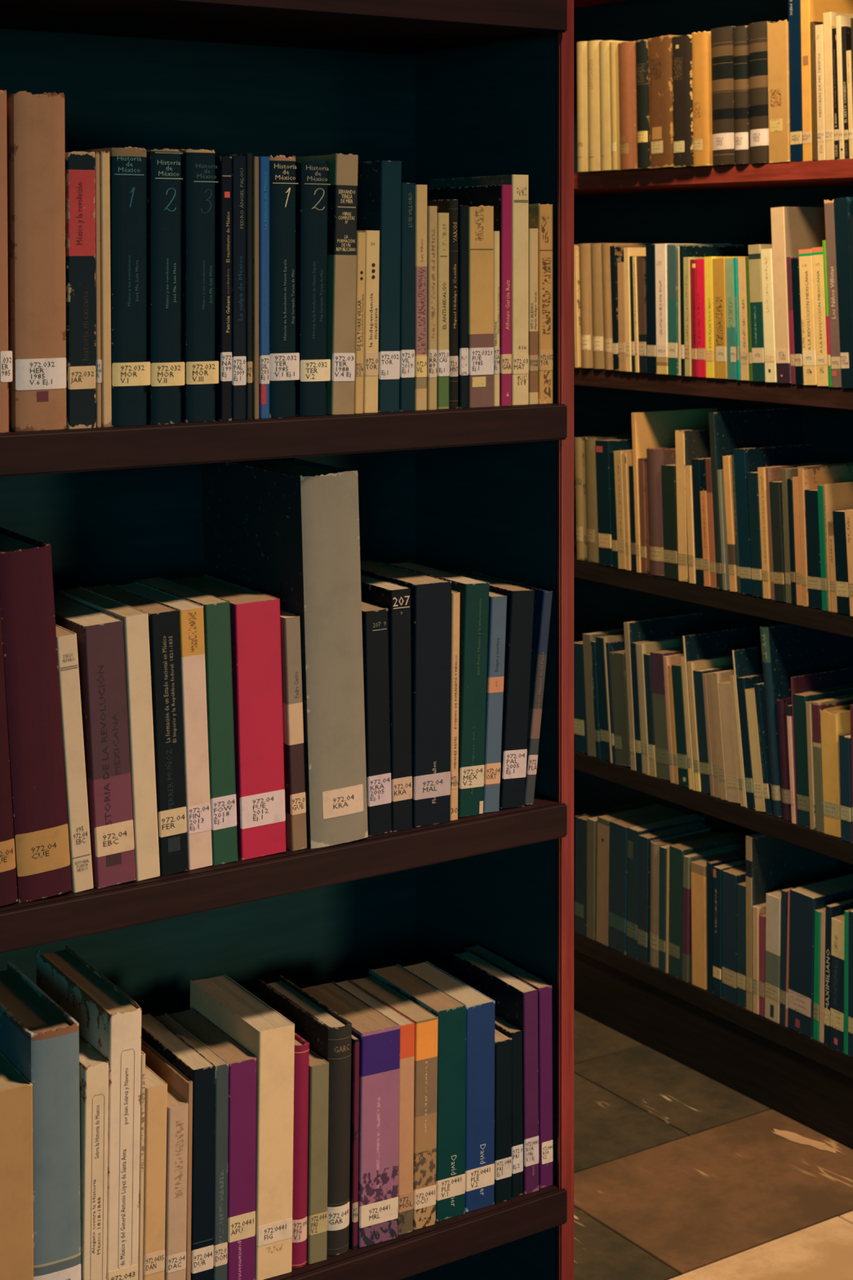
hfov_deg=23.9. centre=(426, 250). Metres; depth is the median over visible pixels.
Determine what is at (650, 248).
book
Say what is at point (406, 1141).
book
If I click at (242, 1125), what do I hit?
book
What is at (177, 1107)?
book
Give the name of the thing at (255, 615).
book
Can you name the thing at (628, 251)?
book
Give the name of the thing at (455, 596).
book
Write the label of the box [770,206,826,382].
book
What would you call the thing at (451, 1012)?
book
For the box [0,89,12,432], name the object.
book
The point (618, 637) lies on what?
book
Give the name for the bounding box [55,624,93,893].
book
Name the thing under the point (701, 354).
book
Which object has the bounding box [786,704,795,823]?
book
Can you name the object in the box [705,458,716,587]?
book
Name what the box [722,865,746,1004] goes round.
book
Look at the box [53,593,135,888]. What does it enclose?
book
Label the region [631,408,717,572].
book
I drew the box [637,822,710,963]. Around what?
book
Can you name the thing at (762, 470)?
book
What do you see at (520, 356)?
book
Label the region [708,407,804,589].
book
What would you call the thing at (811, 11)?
book
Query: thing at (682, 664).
book
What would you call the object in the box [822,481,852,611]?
book
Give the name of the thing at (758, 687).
book
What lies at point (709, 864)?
book
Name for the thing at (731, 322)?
book
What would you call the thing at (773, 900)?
book
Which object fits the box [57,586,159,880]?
book
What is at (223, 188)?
book
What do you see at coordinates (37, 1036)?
book
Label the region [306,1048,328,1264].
book
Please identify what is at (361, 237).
book
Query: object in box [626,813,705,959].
book
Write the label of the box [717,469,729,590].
book
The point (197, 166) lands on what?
book
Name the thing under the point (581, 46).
book
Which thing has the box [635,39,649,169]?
book
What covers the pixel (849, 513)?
book
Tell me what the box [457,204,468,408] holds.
book
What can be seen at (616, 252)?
book
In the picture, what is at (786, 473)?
book
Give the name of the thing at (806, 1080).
bookcase
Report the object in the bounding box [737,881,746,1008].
book
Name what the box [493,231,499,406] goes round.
book
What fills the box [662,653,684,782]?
book
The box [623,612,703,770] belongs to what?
book
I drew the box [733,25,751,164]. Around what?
book
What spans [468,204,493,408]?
book
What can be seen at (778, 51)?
book
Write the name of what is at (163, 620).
book
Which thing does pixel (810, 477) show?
book
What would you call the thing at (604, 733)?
book
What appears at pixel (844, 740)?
book
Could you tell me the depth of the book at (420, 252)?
1.98 m
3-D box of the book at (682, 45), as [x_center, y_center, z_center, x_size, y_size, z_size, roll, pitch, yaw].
[0.568,-0.291,3.980,0.174,0.257,0.054,0,-1,-34]
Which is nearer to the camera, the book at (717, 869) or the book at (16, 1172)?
the book at (16, 1172)
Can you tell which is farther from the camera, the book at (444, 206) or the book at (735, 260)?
the book at (735, 260)
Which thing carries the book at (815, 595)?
on the bookcase at (806, 1080)
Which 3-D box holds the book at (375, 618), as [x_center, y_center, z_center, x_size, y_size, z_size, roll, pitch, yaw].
[-0.084,0.455,2.009,0.026,0.216,0.149,-1,1,-31]
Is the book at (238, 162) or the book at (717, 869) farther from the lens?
the book at (717, 869)
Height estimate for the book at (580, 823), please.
0.243 m
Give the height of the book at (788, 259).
0.233 m
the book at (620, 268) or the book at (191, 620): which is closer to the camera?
the book at (191, 620)
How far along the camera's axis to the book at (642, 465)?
4.05 m
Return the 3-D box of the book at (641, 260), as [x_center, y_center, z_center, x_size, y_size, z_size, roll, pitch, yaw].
[0.494,0.129,4.091,0.153,0.234,0.032,0,0,-34]
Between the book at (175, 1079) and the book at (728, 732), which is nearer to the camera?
the book at (175, 1079)
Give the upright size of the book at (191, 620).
0.239 m
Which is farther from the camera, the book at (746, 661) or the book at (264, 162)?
the book at (746, 661)
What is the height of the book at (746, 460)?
0.274 m
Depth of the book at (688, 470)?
3.94 m
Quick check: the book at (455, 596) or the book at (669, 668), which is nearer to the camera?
the book at (455, 596)
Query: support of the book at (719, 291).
on the bookcase at (806, 1080)
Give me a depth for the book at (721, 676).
3.87 m
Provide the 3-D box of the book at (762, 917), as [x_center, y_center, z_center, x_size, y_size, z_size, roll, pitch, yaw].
[0.679,1.339,3.810,0.126,0.186,0.014,0,0,-34]
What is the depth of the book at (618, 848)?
4.12 m
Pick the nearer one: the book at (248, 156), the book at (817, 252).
the book at (248, 156)
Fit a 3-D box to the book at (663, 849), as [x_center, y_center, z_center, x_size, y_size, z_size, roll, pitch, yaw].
[0.535,1.310,4.053,0.164,0.246,0.020,0,1,-34]
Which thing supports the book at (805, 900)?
on the bookcase at (806, 1080)
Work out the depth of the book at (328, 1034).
1.93 m
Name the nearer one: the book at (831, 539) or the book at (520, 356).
the book at (520, 356)
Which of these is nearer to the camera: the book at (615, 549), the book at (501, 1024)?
the book at (501, 1024)
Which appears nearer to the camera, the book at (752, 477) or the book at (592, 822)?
the book at (752, 477)
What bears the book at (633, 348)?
on the bookcase at (806, 1080)
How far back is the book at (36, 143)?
1.75 m
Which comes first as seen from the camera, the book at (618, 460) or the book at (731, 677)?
the book at (731, 677)
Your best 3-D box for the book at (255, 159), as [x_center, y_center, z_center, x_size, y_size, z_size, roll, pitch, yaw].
[-0.201,0.035,1.944,0.006,0.244,0.170,0,0,-31]
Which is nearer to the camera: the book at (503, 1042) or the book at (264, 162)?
the book at (264, 162)
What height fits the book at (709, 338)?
0.233 m
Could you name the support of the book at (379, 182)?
on the bookcase at (442, 89)
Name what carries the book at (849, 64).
on the bookcase at (806, 1080)
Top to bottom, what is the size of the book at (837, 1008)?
0.232 m
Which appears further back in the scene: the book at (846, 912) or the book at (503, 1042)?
the book at (846, 912)
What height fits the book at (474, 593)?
0.232 m
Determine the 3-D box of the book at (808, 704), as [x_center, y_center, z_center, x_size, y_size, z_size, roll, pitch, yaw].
[0.764,0.938,3.713,0.160,0.230,0.024,0,0,-34]
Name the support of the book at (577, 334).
on the bookcase at (806, 1080)
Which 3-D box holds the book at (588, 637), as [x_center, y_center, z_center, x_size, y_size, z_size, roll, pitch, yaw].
[0.405,0.927,4.246,0.161,0.252,0.044,0,0,-34]
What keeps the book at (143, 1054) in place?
on the bookcase at (442, 89)
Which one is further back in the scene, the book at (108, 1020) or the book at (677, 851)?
the book at (677, 851)
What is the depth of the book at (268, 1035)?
1.88 m
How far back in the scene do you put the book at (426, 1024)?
1.98 m
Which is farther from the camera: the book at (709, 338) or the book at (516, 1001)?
the book at (709, 338)
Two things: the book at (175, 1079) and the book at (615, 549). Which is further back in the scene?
the book at (615, 549)
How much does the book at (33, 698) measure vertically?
0.307 m
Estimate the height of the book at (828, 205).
0.338 m
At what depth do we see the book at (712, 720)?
3.89 m
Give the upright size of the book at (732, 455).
0.261 m
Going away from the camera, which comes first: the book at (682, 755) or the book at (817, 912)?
the book at (817, 912)
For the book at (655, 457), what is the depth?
4.02 m
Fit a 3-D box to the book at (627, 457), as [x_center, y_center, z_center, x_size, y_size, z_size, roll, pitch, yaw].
[0.471,0.531,4.142,0.160,0.238,0.026,0,0,-34]
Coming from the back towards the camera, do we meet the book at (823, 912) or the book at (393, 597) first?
the book at (823, 912)
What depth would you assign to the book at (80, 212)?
1.77 m
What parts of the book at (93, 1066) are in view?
printed frame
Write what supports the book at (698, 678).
on the bookcase at (806, 1080)
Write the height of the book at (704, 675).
0.232 m
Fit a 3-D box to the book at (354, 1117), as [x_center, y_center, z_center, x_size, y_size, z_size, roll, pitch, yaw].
[-0.104,0.857,1.993,0.008,0.200,0.144,1,0,-31]
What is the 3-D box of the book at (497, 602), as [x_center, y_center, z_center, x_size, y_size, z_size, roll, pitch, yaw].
[0.032,0.456,2.087,0.029,0.216,0.146,0,0,-31]
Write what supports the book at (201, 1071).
on the bookcase at (442, 89)
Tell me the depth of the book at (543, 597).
2.06 m
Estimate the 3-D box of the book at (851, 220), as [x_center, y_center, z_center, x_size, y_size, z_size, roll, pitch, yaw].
[0.849,0.093,3.619,0.206,0.304,0.048,0,0,-34]
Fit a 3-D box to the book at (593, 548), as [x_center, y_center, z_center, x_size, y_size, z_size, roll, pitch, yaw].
[0.415,0.520,4.248,0.181,0.260,0.057,0,0,-34]
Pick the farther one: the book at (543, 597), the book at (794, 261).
the book at (794, 261)
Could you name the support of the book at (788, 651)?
on the bookcase at (806, 1080)
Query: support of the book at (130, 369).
on the bookcase at (442, 89)
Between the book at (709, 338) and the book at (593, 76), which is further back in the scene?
the book at (593, 76)
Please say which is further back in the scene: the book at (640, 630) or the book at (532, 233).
the book at (640, 630)
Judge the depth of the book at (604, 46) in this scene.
4.10 m
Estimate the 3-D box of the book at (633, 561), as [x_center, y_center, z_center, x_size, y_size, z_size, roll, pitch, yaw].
[0.476,0.543,4.125,0.145,0.212,0.024,0,0,-34]
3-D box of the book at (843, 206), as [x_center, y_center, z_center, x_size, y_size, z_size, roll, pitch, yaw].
[0.838,0.076,3.653,0.227,0.340,0.055,0,0,-34]
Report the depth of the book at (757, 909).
3.79 m
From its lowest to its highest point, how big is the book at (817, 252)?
0.252 m
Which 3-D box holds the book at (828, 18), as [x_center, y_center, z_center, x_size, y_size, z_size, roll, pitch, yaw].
[0.798,-0.296,3.682,0.181,0.266,0.020,0,-2,-34]
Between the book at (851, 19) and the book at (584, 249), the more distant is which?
the book at (584, 249)
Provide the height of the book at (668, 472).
0.225 m
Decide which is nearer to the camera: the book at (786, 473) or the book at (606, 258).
the book at (786, 473)
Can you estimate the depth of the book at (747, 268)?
3.79 m
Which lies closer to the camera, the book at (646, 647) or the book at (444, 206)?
the book at (444, 206)
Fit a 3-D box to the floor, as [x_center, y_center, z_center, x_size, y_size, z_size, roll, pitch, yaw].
[0.337,1.629,1.735,5.500,0.061,7.500,0,0,-34]
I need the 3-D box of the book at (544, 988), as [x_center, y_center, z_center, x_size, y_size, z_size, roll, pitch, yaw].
[0.086,0.855,2.121,0.017,0.204,0.143,0,0,-31]
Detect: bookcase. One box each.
[0,0,573,1279]
[573,0,852,1149]
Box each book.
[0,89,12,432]
[0,527,71,902]
[0,601,17,906]
[0,961,80,1279]
[0,1051,33,1279]
[6,90,66,431]
[35,944,141,1279]
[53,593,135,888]
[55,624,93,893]
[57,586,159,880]
[65,151,95,429]
[66,146,150,426]
[79,1035,108,1279]
[81,583,188,875]
[87,151,102,427]
[99,150,111,426]
[113,582,212,870]
[133,576,237,865]
[137,1050,145,1279]
[141,1012,214,1279]
[141,1038,192,1279]
[142,1065,167,1279]
[146,148,185,424]
[155,1013,228,1279]
[164,1085,188,1279]
[167,1008,256,1279]
[168,574,286,860]
[179,148,218,422]
[190,973,294,1279]
[201,457,368,848]
[214,152,252,419]
[214,156,231,421]
[222,155,246,420]
[252,156,258,419]
[258,156,269,418]
[258,975,351,1255]
[269,155,299,417]
[280,609,306,850]
[291,1032,309,1267]
[295,152,358,414]
[295,159,330,416]
[301,981,399,1247]
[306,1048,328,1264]
[336,979,414,1235]
[348,1033,359,1249]
[349,975,438,1229]
[354,231,365,413]
[356,160,401,412]
[356,230,379,413]
[360,558,451,827]
[360,573,412,831]
[361,600,391,835]
[368,963,466,1221]
[386,561,489,817]
[399,182,415,411]
[402,960,494,1212]
[414,184,426,410]
[426,184,511,405]
[426,199,457,408]
[426,205,437,409]
[429,174,528,405]
[436,213,448,408]
[448,569,534,808]
[449,590,460,820]
[453,950,538,1194]
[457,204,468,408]
[464,944,553,1187]
[466,570,552,804]
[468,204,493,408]
[483,591,506,813]
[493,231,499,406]
[493,1027,511,1203]
[494,1013,523,1196]
[528,203,553,404]
[528,228,537,404]
[573,244,581,367]
[573,433,631,560]
[573,640,587,753]
[574,804,635,936]
[576,40,596,172]
[578,243,593,368]
[582,628,624,756]
[584,434,631,562]
[586,805,648,940]
[587,40,603,172]
[591,243,604,368]
[591,640,601,759]
[595,437,632,565]
[595,633,624,760]
[595,804,670,946]
[599,40,628,171]
[601,243,660,369]
[603,634,624,763]
[605,640,625,764]
[608,451,618,567]
[608,649,631,766]
[608,808,687,954]
[609,41,626,170]
[609,245,645,370]
[613,449,632,568]
[617,40,644,170]
[617,262,626,371]
[622,452,633,570]
[623,247,645,371]
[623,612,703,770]
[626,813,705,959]
[628,465,636,571]
[629,256,635,372]
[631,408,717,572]
[631,633,696,772]
[632,256,639,372]
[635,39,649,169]
[635,636,682,773]
[636,256,647,372]
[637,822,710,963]
[638,457,650,573]
[639,637,683,775]
[643,653,657,777]
[645,244,656,373]
[646,446,675,576]
[648,34,680,168]
[649,647,684,780]
[649,827,720,968]
[654,243,730,374]
[658,832,721,972]
[661,463,678,579]
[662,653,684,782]
[666,244,743,375]
[666,845,669,973]
[667,666,679,784]
[668,831,746,979]
[671,34,697,167]
[671,663,688,786]
[675,427,710,582]
[677,246,681,375]
[679,245,746,375]
[680,656,693,789]
[682,625,759,790]
[682,841,746,982]
[683,257,704,376]
[684,465,696,583]
[686,654,733,791]
[690,259,697,376]
[691,457,711,585]
[691,849,746,989]
[692,31,713,166]
[693,664,733,794]
[696,258,706,377]
[699,490,711,586]
[702,673,715,795]
[704,256,748,377]
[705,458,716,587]
[706,668,733,797]
[706,852,746,992]
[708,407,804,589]
[711,26,736,165]
[711,669,733,799]
[712,257,730,378]
[712,858,746,997]
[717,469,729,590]
[719,680,740,803]
[722,455,737,591]
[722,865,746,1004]
[725,257,736,379]
[729,675,745,806]
[731,454,741,592]
[732,646,763,807]
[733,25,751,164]
[733,257,741,380]
[733,444,813,594]
[736,673,764,808]
[737,257,749,380]
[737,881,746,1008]
[745,257,753,381]
[745,688,765,811]
[746,471,763,596]
[746,832,837,1011]
[747,244,772,381]
[748,21,776,164]
[752,902,765,1013]
[754,682,773,814]
[757,462,821,598]
[759,913,765,1016]
[760,248,777,382]
[760,622,852,817]
[764,889,781,1023]
[765,462,828,599]
[767,18,790,163]
[768,480,786,601]
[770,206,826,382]
[777,697,791,821]
[779,875,843,1026]
[781,467,798,603]
[785,888,790,1026]
[786,257,799,383]
[786,478,796,604]
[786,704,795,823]
[787,873,852,1038]
[788,0,803,162]
[791,257,804,384]
[791,666,852,824]
[792,476,802,605]
[793,684,852,827]
[797,462,852,606]
[798,248,817,385]
[800,0,852,161]
[804,488,822,608]
[805,693,852,830]
[810,21,823,160]
[811,694,852,832]
[812,246,828,386]
[813,906,826,1040]
[815,24,826,160]
[817,484,828,610]
[819,909,826,1043]
[820,703,852,837]
[822,11,852,159]
[822,240,831,386]
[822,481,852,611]
[824,200,841,386]
[824,898,852,1045]
[828,535,837,612]
[830,914,844,1052]
[831,27,840,159]
[832,508,852,614]
[833,196,852,387]
[835,15,852,159]
[839,733,852,842]
[841,26,851,159]
[844,509,852,616]
[844,908,852,1054]
[846,50,852,159]
[848,217,852,295]
[848,909,852,1057]
[849,704,852,843]
[850,17,852,93]
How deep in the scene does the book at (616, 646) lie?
4.15 m
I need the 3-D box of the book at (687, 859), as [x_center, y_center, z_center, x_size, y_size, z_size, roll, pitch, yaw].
[0.577,1.310,3.998,0.169,0.245,0.017,0,1,-34]
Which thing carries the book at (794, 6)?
on the bookcase at (806, 1080)
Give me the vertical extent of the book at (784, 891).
0.249 m
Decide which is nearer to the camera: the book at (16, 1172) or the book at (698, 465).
the book at (16, 1172)
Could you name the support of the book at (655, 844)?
on the bookcase at (806, 1080)
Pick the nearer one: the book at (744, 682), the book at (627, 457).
the book at (744, 682)
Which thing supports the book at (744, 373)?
on the bookcase at (806, 1080)
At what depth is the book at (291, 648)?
1.89 m
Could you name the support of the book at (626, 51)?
on the bookcase at (806, 1080)
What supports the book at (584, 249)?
on the bookcase at (806, 1080)
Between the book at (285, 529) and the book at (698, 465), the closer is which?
the book at (285, 529)
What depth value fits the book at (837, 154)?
3.62 m
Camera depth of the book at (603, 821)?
4.17 m
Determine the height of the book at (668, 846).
0.251 m
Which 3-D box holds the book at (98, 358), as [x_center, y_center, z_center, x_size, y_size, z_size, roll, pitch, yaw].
[-0.333,0.034,1.854,0.006,0.245,0.168,0,0,-31]
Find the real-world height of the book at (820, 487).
0.225 m
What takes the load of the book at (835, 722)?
on the bookcase at (806, 1080)
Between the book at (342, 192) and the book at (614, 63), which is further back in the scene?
the book at (614, 63)
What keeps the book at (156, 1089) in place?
on the bookcase at (442, 89)
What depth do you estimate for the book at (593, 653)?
4.18 m
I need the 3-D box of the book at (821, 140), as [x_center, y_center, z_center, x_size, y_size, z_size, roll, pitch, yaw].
[0.779,-0.285,3.693,0.165,0.245,0.019,0,-2,-34]
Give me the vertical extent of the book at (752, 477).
0.232 m
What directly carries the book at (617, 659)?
on the bookcase at (806, 1080)
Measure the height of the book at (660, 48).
0.260 m
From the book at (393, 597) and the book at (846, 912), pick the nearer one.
the book at (393, 597)
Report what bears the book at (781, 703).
on the bookcase at (806, 1080)
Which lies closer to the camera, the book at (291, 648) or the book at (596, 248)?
the book at (291, 648)
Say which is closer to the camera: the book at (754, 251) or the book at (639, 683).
the book at (754, 251)
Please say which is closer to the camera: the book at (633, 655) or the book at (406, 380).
the book at (406, 380)
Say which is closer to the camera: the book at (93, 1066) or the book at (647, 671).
the book at (93, 1066)
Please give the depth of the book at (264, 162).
1.88 m
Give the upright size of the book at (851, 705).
0.245 m
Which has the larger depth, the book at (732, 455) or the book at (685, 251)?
the book at (685, 251)
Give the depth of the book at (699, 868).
3.92 m
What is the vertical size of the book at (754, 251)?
0.257 m
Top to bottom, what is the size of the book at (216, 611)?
0.240 m
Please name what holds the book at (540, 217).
on the bookcase at (442, 89)
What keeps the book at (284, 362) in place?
on the bookcase at (442, 89)
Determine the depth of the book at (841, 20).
3.61 m
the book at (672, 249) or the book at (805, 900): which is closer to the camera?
the book at (805, 900)
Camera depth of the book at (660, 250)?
4.00 m
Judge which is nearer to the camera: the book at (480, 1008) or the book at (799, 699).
the book at (480, 1008)
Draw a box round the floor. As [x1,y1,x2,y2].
[573,1009,852,1279]
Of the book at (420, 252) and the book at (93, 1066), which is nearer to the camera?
the book at (93, 1066)
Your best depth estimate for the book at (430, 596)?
1.98 m
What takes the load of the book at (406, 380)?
on the bookcase at (442, 89)
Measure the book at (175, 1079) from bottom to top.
0.200 m
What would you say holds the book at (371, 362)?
on the bookcase at (442, 89)
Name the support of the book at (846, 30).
on the bookcase at (806, 1080)
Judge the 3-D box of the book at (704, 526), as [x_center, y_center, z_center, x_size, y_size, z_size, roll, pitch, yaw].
[0.590,0.558,3.934,0.125,0.184,0.031,0,0,-34]
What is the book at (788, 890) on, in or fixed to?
on the bookcase at (806, 1080)
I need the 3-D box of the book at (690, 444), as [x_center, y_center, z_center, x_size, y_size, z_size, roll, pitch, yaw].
[0.579,0.502,4.012,0.191,0.296,0.038,0,0,-34]
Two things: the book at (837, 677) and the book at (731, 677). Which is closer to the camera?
the book at (837, 677)
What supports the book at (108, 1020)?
on the bookcase at (442, 89)
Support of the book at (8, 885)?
on the bookcase at (442, 89)
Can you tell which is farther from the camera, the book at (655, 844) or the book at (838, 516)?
the book at (655, 844)
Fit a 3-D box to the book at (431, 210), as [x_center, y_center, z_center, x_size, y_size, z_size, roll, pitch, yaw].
[-0.030,0.057,2.041,0.011,0.200,0.143,0,0,-31]
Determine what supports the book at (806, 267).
on the bookcase at (806, 1080)
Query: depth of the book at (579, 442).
4.22 m
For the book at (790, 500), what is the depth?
3.70 m
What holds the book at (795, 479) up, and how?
on the bookcase at (806, 1080)
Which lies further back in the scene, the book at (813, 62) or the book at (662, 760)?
the book at (662, 760)
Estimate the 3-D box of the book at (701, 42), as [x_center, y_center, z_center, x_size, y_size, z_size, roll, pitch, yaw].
[0.597,-0.292,3.940,0.171,0.260,0.043,0,-1,-34]
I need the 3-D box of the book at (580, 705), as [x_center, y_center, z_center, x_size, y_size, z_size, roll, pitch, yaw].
[0.381,0.939,4.272,0.151,0.228,0.058,0,0,-34]
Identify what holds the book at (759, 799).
on the bookcase at (806, 1080)
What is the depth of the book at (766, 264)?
3.75 m
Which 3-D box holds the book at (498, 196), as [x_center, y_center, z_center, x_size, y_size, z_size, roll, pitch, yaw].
[0.040,0.045,2.100,0.013,0.223,0.160,0,0,-31]
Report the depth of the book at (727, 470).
3.84 m
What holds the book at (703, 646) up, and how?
on the bookcase at (806, 1080)
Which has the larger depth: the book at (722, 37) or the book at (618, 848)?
the book at (618, 848)
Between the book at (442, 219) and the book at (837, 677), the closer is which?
the book at (442, 219)
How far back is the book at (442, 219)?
1.99 m
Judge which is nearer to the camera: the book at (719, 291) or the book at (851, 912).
the book at (851, 912)
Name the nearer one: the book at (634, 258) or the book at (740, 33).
the book at (740, 33)
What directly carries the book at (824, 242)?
on the bookcase at (806, 1080)
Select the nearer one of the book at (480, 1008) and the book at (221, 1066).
the book at (221, 1066)
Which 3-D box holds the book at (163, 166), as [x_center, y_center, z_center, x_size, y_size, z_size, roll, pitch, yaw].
[-0.274,0.033,1.889,0.033,0.248,0.166,0,0,-31]
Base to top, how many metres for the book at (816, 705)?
0.233 m
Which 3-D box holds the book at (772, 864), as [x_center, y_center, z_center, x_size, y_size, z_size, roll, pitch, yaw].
[0.701,1.270,3.865,0.225,0.326,0.017,0,0,-34]
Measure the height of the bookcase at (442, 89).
2.250 m
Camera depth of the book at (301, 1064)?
1.90 m
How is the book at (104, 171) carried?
on the bookcase at (442, 89)
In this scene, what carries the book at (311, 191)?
on the bookcase at (442, 89)
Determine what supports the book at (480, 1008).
on the bookcase at (442, 89)
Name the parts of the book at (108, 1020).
printed frame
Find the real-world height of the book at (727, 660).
0.248 m
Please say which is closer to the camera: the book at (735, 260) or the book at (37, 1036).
the book at (37, 1036)
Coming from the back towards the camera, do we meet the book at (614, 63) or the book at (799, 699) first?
the book at (614, 63)
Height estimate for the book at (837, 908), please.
0.250 m
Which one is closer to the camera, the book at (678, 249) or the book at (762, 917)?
the book at (762, 917)
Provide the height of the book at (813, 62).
0.253 m
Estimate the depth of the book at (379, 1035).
1.95 m
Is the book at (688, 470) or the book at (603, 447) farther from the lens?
the book at (603, 447)
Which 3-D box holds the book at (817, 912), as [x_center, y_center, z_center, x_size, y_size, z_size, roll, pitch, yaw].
[0.772,1.315,3.701,0.159,0.235,0.015,0,1,-34]
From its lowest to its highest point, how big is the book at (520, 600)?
0.220 m
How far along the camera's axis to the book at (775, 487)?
3.73 m
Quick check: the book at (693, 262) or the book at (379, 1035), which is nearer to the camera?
the book at (379, 1035)
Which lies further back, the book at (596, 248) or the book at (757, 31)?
the book at (596, 248)
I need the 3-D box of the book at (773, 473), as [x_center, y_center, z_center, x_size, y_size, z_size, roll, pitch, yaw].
[0.704,0.528,3.799,0.157,0.244,0.024,0,0,-34]
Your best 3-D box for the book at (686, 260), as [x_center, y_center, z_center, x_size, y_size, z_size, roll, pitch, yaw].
[0.575,0.129,3.981,0.163,0.232,0.018,0,-1,-34]
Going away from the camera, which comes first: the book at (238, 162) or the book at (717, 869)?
the book at (238, 162)

